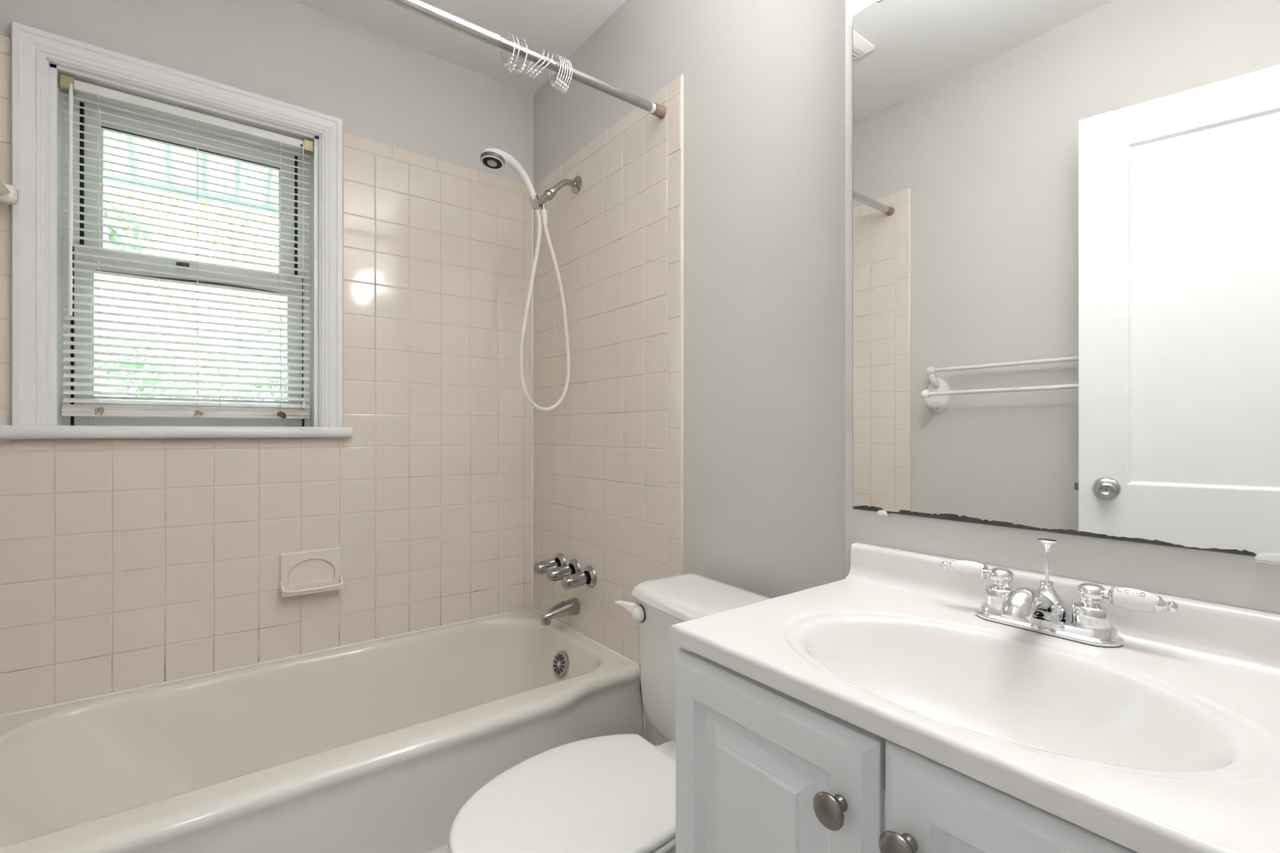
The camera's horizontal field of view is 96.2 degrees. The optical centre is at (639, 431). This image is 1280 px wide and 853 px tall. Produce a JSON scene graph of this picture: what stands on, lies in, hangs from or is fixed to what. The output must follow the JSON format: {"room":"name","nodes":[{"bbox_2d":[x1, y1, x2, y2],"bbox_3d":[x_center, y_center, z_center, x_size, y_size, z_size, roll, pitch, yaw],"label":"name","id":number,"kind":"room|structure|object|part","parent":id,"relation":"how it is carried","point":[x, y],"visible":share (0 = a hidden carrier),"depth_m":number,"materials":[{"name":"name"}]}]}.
{"room":"bathroom","nodes":[
{"label":"bathroom","id":0,"kind":"room"},
{"bbox_2d":[0,0,533,715],"bbox_3d":[-1.072,-0.138,1.906,1.794,2.435,0.148,0,0,-37],"label":"wall","id":1,"kind":"structure","parent":0,"point":[126,563],"depth_m":1.87,"materials":[{"name":"beige tile"}]},
{"bbox_2d":[0,21,352,439],"bbox_3d":[-1.306,-0.500,1.703,0.796,1.036,0.189,0,0,-37],"label":"window","id":2,"kind":"structure","parent":1,"relation":"in","point":[39,57],"depth_m":1.60,"materials":[{"name":"white paint"}]},
{"bbox_2d":[59,74,313,418],"bbox_3d":[-1.293,-0.489,1.687,0.583,0.895,0.050,0,0,-37],"label":"window blind","id":3,"kind":"object","parent":2,"relation":"attached to","point":[68,85],"visible":1,"depth_m":1.66,"materials":[{"name":"white plastic"}]},
{"bbox_3d":[-1.470,-0.486,1.562,0.003,0.852,0.028,0,0,-35],"label":"ladder cord","id":4,"kind":"part","parent":3,"relation":"part of","materials":[{"name":"white fabric"}]},
{"bbox_3d":[-1.300,-0.051,1.691,0.572,0.020,0.026,0,0,-37],"label":"rail","id":5,"kind":"part","parent":3,"relation":"part of","materials":[{"name":"white plastic"}]},
{"bbox_3d":[-1.302,-0.486,1.690,0.003,0.852,0.028,0,0,-35],"label":"ladder cord","id":6,"kind":"part","parent":3,"relation":"part of","materials":[{"name":"white fabric"}]},
{"bbox_3d":[-1.136,-0.486,1.815,0.003,0.852,0.028,0,0,-35],"label":"ladder cord","id":7,"kind":"part","parent":3,"relation":"part of","materials":[{"name":"white fabric"}]},
{"bbox_3d":[-1.075,-0.510,1.836,0.004,0.830,0.009,0,0,-37],"label":"lift cord","id":8,"kind":"part","parent":3,"relation":"part of","materials":[{"name":"white fabric"}]},
{"bbox_3d":[-1.335,-0.264,1.739,0.540,0.497,0.025,0,0,-37],"label":"sash","id":9,"kind":"part","parent":2,"relation":"part of","materials":[{"name":"white plastic"}]},
{"bbox_3d":[-1.353,-0.685,1.760,0.506,0.460,0.024,0,0,-37],"label":"sash","id":10,"kind":"part","parent":2,"relation":"part of","materials":[{"name":"white plastic"}]},
{"bbox_2d":[103,130,278,214],"bbox_3d":[-1.574,-1.224,2.242,1.900,0.448,0.755,0,0,-37],"label":"awning","id":11,"kind":"object","parent":1,"relation":"attached to","point":[106,141],"visible":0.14,"depth_m":2.37,"materials":[{"name":"grey paint"}]},
{"bbox_2d":[280,546,343,596],"bbox_3d":[-1.031,0.439,1.811,0.174,0.124,0.066,0,0,-37],"label":"soap dish","id":12,"kind":"object","parent":1,"relation":"attached to","point":[315,571],"visible":1,"depth_m":1.82,"materials":[{"name":"beige ceramic"}]},
{"bbox_2d":[280,573,343,596],"bbox_3d":[-1.028,0.482,1.807,0.174,0.038,0.056,0,0,-37],"label":"tray","id":13,"kind":"object","parent":12,"relation":"on","point":[295,584],"depth_m":1.81,"materials":[{"name":"beige ceramic"}]},
{"bbox_2d":[531,185,533,608],"bbox_3d":[-1.027,-0.141,1.847,1.508,1.691,0.010,0,0,-37],"label":"trim","id":14,"kind":"structure","parent":1,"relation":"attached to","point":[532,224],"depth_m":2.29,"materials":[{"name":"white tile"}]},
{"bbox_2d":[290,0,625,94],"bbox_3d":[0.013,-1.405,0.474,2.100,0.100,3.740,0,0,-37],"label":"ceiling","id":15,"kind":"structure","parent":0,"point":[560,27],"depth_m":1.91,"materials":[{"name":"white paint"}]},
{"bbox_2d":[533,0,845,746],"bbox_3d":[0.092,-0.138,1.733,0.148,2.435,1.550,0,0,-37],"label":"wall","id":16,"kind":"structure","parent":0,"point":[699,426],"depth_m":1.55,"materials":[{"name":"grey paint"}]},
{"bbox_2d":[480,147,570,411],"bbox_3d":[-0.370,-0.479,1.890,0.074,0.819,0.343,0,0,42],"label":"shower","id":17,"kind":"object","parent":16,"relation":"attached to","point":[492,158],"visible":1,"depth_m":1.90,"materials":[{"name":"white plastic"}]},
{"bbox_3d":[-0.409,-0.832,1.833,0.202,0.113,0.080,0,0,-37],"label":"handle","id":18,"kind":"part","parent":17,"relation":"part of","materials":[{"name":"white plastic"}]},
{"bbox_2d":[533,553,565,574],"bbox_3d":[-0.333,0.485,2.086,0.112,0.075,0.075,0,0,-37],"label":"tub valve","id":19,"kind":"object","parent":16,"relation":"attached to","point":[541,567],"visible":0.73,"depth_m":2.07,"materials":[{"name":"silver metal"}]},
{"bbox_3d":[-0.344,0.489,2.077,0.083,0.048,0.043,0,0,-37],"label":"handle","id":20,"kind":"part","parent":19,"relation":"part of","materials":[{"name":"silver metal"}]},
{"bbox_3d":[-0.304,0.486,2.107,0.028,0.026,0.025,0,0,-37],"label":"stem","id":21,"kind":"part","parent":19,"relation":"part of","materials":[{"name":"silver metal"}]},
{"bbox_2d":[528,175,582,209],"bbox_3d":[-0.297,-0.822,1.968,0.192,0.159,0.062,0,0,-37],"label":"shower arm","id":22,"kind":"object","parent":16,"relation":"attached to","point":[548,194],"visible":1,"depth_m":1.96,"materials":[{"name":"silver metal"}]},
{"bbox_2d":[539,597,579,625],"bbox_3d":[-0.281,0.622,1.992,0.138,0.068,0.057,0,0,-37],"label":"tub spout","id":23,"kind":"object","parent":16,"relation":"attached to","point":[571,606],"visible":1,"depth_m":1.98,"materials":[{"name":"silver metal"}]},
{"bbox_2d":[540,617,551,625],"bbox_3d":[-0.321,0.644,1.961,0.037,0.024,0.037,0,0,-37],"label":"outlet","id":24,"kind":"object","parent":23,"relation":"attached to","point":[544,621],"depth_m":1.95,"materials":[{"name":"silver metal"}]},
{"bbox_2d":[546,559,581,581],"bbox_3d":[-0.271,0.488,2.005,0.112,0.075,0.075,0,0,-37],"label":"tub valve","id":25,"kind":"object","parent":16,"relation":"attached to","point":[556,574],"visible":0.84,"depth_m":1.99,"materials":[{"name":"silver metal"}]},
{"bbox_3d":[-0.283,0.492,1.996,0.083,0.048,0.043,0,0,-37],"label":"handle","id":26,"kind":"part","parent":25,"relation":"part of","materials":[{"name":"silver metal"}]},
{"bbox_3d":[-0.243,0.489,2.026,0.028,0.026,0.025,0,0,-37],"label":"stem","id":27,"kind":"part","parent":25,"relation":"part of","materials":[{"name":"silver metal"}]},
{"bbox_2d":[561,565,596,589],"bbox_3d":[-0.210,0.493,1.924,0.112,0.075,0.075,0,0,-37],"label":"tub valve","id":28,"kind":"object","parent":16,"relation":"attached to","point":[588,577],"visible":1,"depth_m":1.92,"materials":[{"name":"silver metal"}]},
{"bbox_3d":[-0.221,0.497,1.915,0.083,0.048,0.043,0,0,-37],"label":"handle","id":29,"kind":"part","parent":28,"relation":"part of","materials":[{"name":"silver metal"}]},
{"bbox_3d":[-0.182,0.494,1.945,0.028,0.026,0.025,0,0,-37],"label":"stem","id":30,"kind":"part","parent":28,"relation":"part of","materials":[{"name":"silver metal"}]},
{"bbox_2d":[845,0,1279,613],"bbox_3d":[0.679,-0.138,0.850,0.279,2.435,0.665,0,0,-37],"label":"wall","id":31,"kind":"structure","parent":0,"point":[1224,579],"depth_m":0.79,"materials":[{"name":"grey paint"}]},
{"bbox_2d":[845,542,1279,676],"bbox_3d":[0.547,0.224,0.760,0.038,0.058,0.595,0,0,-37],"label":"backsplash","id":32,"kind":"structure","parent":31,"relation":"attached to","point":[1233,636],"depth_m":0.68,"materials":[{"name":"white stone"}]},
{"bbox_2d":[852,0,1279,564],"bbox_3d":[0.560,-0.298,0.769,0.009,0.877,0.611,0,0,-37],"label":"wall mirror","id":33,"kind":"object","parent":31,"relation":"attached to","point":[1066,213],"visible":1,"depth_m":0.75,"materials":[{"name":"white mirror"}]},
{"bbox_3d":[0.013,1.130,0.474,2.100,0.100,3.740,0,0,-37],"label":"floor","id":34,"kind":"structure","parent":0,"visible":0},
{"bbox_2d":[0,607,646,852],"bbox_3d":[-0.799,0.890,1.547,1.500,0.379,0.755,0,0,-37],"label":"bathtub","id":35,"kind":"object","parent":34,"relation":"on","point":[378,745],"visible":0.94,"depth_m":1.49,"materials":[{"name":"ceramic"}]},
{"bbox_3d":[-0.271,0.793,1.958,0.032,0.084,0.086,0,0,-37],"label":"overflow plate","id":36,"kind":"part","parent":35,"relation":"part of","materials":[{"name":"silver metal"}]},
{"bbox_2d":[447,573,771,852],"bbox_3d":[0.001,0.722,1.121,0.744,0.716,0.501,0,0,-37],"label":"toilet","id":37,"kind":"object","parent":34,"relation":"on","point":[611,793],"visible":0.38,"depth_m":1.07,"materials":[{"name":"white ceramic"}]},
{"bbox_3d":[-0.114,0.678,1.028,0.448,0.014,0.348,0,0,-37],"label":"seat","id":38,"kind":"part","parent":37,"relation":"part of","materials":[{"name":"white plastic"}]},
{"bbox_3d":[-0.114,0.660,1.028,0.445,0.016,0.345,0,0,-37],"label":"seat lid","id":39,"kind":"part","parent":37,"relation":"part of","materials":[{"name":"white plastic"}]},
{"bbox_3d":[-0.022,0.430,1.374,0.081,0.045,0.025,0,0,35],"label":"flush lever","id":40,"kind":"part","parent":37,"relation":"part of","materials":[{"name":"white plastic"}]},
{"bbox_3d":[0.183,0.556,1.254,0.189,0.323,0.471,0,0,-34],"label":"tank","id":41,"kind":"part","parent":37,"relation":"part of","materials":[{"name":"white ceramic"}]},
{"bbox_3d":[-0.092,0.883,1.044,0.485,0.393,0.336,0,0,-37],"label":"bowl","id":42,"kind":"part","parent":37,"relation":"part of","materials":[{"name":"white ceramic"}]},
{"bbox_3d":[0.181,0.382,1.253,0.210,0.035,0.485,0,0,-34],"label":"tank lid","id":43,"kind":"part","parent":37,"relation":"part of","materials":[{"name":"white ceramic"}]},
{"bbox_2d":[675,647,1137,852],"bbox_3d":[0.375,0.678,0.644,0.450,0.804,0.584,0,0,-37],"label":"vanity cabinet","id":44,"kind":"object","parent":34,"relation":"on","point":[761,768],"visible":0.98,"depth_m":0.59,"materials":[{"name":"white wood"}]},
{"bbox_3d":[0.134,0.621,0.646,0.021,0.668,0.289,0,0,-37],"label":"cabinet door","id":45,"kind":"part","parent":44,"relation":"part of","materials":[{"name":"white wood"}]},
{"bbox_3d":[0.183,0.356,0.545,0.025,0.033,0.033,0,0,-37],"label":"door knob","id":46,"kind":"part","parent":44,"relation":"part of","materials":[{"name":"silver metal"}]},
{"bbox_3d":[0.224,0.356,0.491,0.025,0.033,0.033,0,0,-37],"label":"door knob","id":47,"kind":"part","parent":44,"relation":"part of","materials":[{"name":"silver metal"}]},
{"bbox_2d":[670,542,1279,852],"bbox_3d":[0.390,0.288,0.642,0.430,0.186,0.596,0,0,-37],"label":"countertop","id":48,"kind":"structure","parent":44,"relation":"on","point":[1166,740],"depth_m":0.62,"materials":[{"name":"white stone"}]},
{"bbox_2d":[941,538,1178,648],"bbox_3d":[0.491,0.196,0.716,0.139,0.112,0.254,0,0,-37],"label":"sink faucet","id":49,"kind":"object","parent":48,"relation":"on","point":[1042,610],"visible":1,"depth_m":0.69,"materials":[{"name":"silver metal"}]},
{"bbox_3d":[0.462,0.194,0.807,0.025,0.025,0.040,0,0,-37],"label":"porcelain lever","id":50,"kind":"part","parent":49,"relation":"part of","materials":[{"name":"white ceramic"}]},
{"bbox_3d":[0.484,0.216,0.711,0.123,0.054,0.033,0,0,-37],"label":"spout","id":51,"kind":"part","parent":49,"relation":"part of","materials":[{"name":"silver metal"}]},
{"bbox_3d":[0.526,0.172,0.743,0.023,0.066,0.023,0,0,-37],"label":"lift rod","id":52,"kind":"part","parent":49,"relation":"part of","materials":[{"name":"silver metal"}]},
{"bbox_3d":[0.518,0.242,0.736,0.059,0.015,0.160,0,0,-37],"label":"plate","id":53,"kind":"part","parent":49,"relation":"part of","materials":[{"name":"silver metal"}]},
{"bbox_3d":[0.526,0.215,0.743,0.050,0.042,0.050,0,0,-37],"label":"spout","id":54,"kind":"part","parent":49,"relation":"part of","materials":[{"name":"silver metal"}]},
{"bbox_3d":[0.573,0.194,0.665,0.025,0.025,0.040,0,0,-37],"label":"porcelain lever","id":55,"kind":"part","parent":49,"relation":"part of","materials":[{"name":"white ceramic"}]},
{"bbox_3d":[0.312,0.619,0.412,0.021,0.672,0.289,0,0,-37],"label":"cabinet door","id":56,"kind":"part","parent":44,"relation":"part of","materials":[{"name":"white wood"}]},
{"bbox_3d":[-0.992,-0.137,0.437,0.148,2.435,2.305,0,0,-37],"label":"wall","id":57,"kind":"structure","parent":0,"visible":0},
{"bbox_2d":[0,179,18,204],"bbox_3d":[-1.394,-0.577,1.162,0.090,0.068,0.595,0,0,-37],"label":"towel bar","id":58,"kind":"object","parent":57,"relation":"attached to","point":[9,193],"visible":1,"depth_m":1.38,"materials":[{"name":"beige ceramic"}]},
{"bbox_2d":[386,0,666,119],"bbox_3d":[-0.533,-0.916,1.195,1.500,0.036,0.036,0,0,-37],"label":"shower rod","id":59,"kind":"object","parent":57,"relation":"attached to","point":[421,7],"visible":1,"depth_m":1.36,"materials":[{"name":"silver metal"}]},
{"bbox_2d":[500,31,515,67],"bbox_3d":[-0.313,-0.902,1.358,0.050,0.082,0.009,0,0,42],"label":"curtain ring","id":60,"kind":"object","parent":59,"relation":"hanging from","point":[508,64],"visible":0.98,"depth_m":1.35,"materials":[{"name":"silver metal"}]},
{"bbox_2d":[506,35,519,72],"bbox_3d":[-0.303,-0.902,1.372,0.009,0.083,0.050,0,0,-45],"label":"curtain ring","id":61,"kind":"object","parent":59,"relation":"hanging from","point":[511,70],"visible":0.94,"depth_m":1.37,"materials":[{"name":"silver metal"}]},
{"bbox_2d":[513,38,527,73],"bbox_3d":[-0.287,-0.902,1.379,0.050,0.083,0.009,0,0,43],"label":"curtain ring","id":62,"kind":"object","parent":59,"relation":"hanging from","point":[520,71],"visible":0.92,"depth_m":1.37,"materials":[{"name":"silver metal"}]},
{"bbox_2d":[524,48,544,75],"bbox_3d":[-0.258,-0.905,1.408,0.048,0.070,0.044,0,0,-14],"label":"curtain ring","id":63,"kind":"object","parent":59,"relation":"hanging from","point":[527,72],"visible":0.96,"depth_m":1.39,"materials":[{"name":"silver metal"}]},
{"bbox_2d":[528,50,549,76],"bbox_3d":[-0.249,-0.905,1.415,0.049,0.070,0.044,0,0,-14],"label":"curtain ring","id":64,"kind":"object","parent":59,"relation":"hanging from","point":[532,73],"visible":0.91,"depth_m":1.40,"materials":[{"name":"silver metal"}]},
{"bbox_2d":[533,53,553,78],"bbox_3d":[-0.240,-0.905,1.422,0.050,0.069,0.044,0,0,-13],"label":"curtain ring","id":65,"kind":"object","parent":59,"relation":"hanging from","point":[536,74],"visible":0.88,"depth_m":1.41,"materials":[{"name":"silver metal"}]},
{"bbox_2d":[548,53,561,86],"bbox_3d":[-0.213,-0.902,1.434,0.014,0.082,0.049,0,0,-33],"label":"curtain ring","id":66,"kind":"object","parent":59,"relation":"hanging from","point":[553,84],"visible":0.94,"depth_m":1.42,"materials":[{"name":"silver metal"}]},
{"bbox_2d":[550,54,563,88],"bbox_3d":[-0.208,-0.902,1.439,0.012,0.083,0.050,0,0,-42],"label":"curtain ring","id":67,"kind":"object","parent":59,"relation":"hanging from","point":[559,81],"visible":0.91,"depth_m":1.43,"materials":[{"name":"silver metal"}]},
{"bbox_2d":[552,55,565,89],"bbox_3d":[-0.204,-0.902,1.443,0.011,0.083,0.049,0,0,-40],"label":"curtain ring","id":68,"kind":"object","parent":59,"relation":"hanging from","point":[562,82],"visible":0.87,"depth_m":1.43,"materials":[{"name":"silver metal"}]},
{"bbox_2d":[554,56,568,91],"bbox_3d":[-0.199,-0.902,1.448,0.050,0.083,0.009,0,0,43],"label":"curtain ring","id":69,"kind":"object","parent":59,"relation":"hanging from","point":[564,83],"visible":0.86,"depth_m":1.44,"materials":[{"name":"silver metal"}]},
{"bbox_2d":[555,57,570,92],"bbox_3d":[-0.194,-0.902,1.453,0.050,0.084,0.009,0,0,42],"label":"curtain ring","id":70,"kind":"object","parent":59,"relation":"hanging from","point":[566,86],"visible":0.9,"depth_m":1.44,"materials":[{"name":"silver metal"}]},
{"bbox_2d":[557,58,572,93],"bbox_3d":[-0.190,-0.902,1.458,0.050,0.084,0.010,0,0,41],"label":"curtain ring","id":71,"kind":"object","parent":59,"relation":"hanging from","point":[567,88],"visible":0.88,"depth_m":1.45,"materials":[{"name":"silver metal"}]},
{"label":"outside","id":72,"kind":"structure","parent":0,"visible":0},
{"bbox_3d":[-9.844,1.755,12.988,28.000,0.150,27.407,0,0,-37],"label":"ground","id":73,"kind":"structure","parent":72,"visible":0},
{"bbox_2d":[94,194,245,399],"bbox_3d":[-4.355,-0.820,4.548,2.158,5.001,1.085,0,0,-37],"label":"tree","id":74,"kind":"object","parent":73,"relation":"on","point":[106,205],"visible":0.2,"depth_m":4.62,"materials":[{"name":"green plant"}]},
{"bbox_2d":[104,190,286,399],"bbox_3d":[-4.793,-1.096,7.229,3.703,5.559,1.728,0,0,-37],"label":"tree","id":75,"kind":"object","parent":73,"relation":"on","point":[229,212],"visible":0.12,"depth_m":6.98,"materials":[{"name":"green plant"}]},
{"bbox_2d":[147,318,286,400],"bbox_3d":[-4.405,0.255,5.612,3.914,2.854,1.558,0,0,-37],"label":"tree","id":76,"kind":"object","parent":73,"relation":"on","point":[232,335],"visible":0.03,"depth_m":5.74,"materials":[{"name":"green plant"}]}
]}

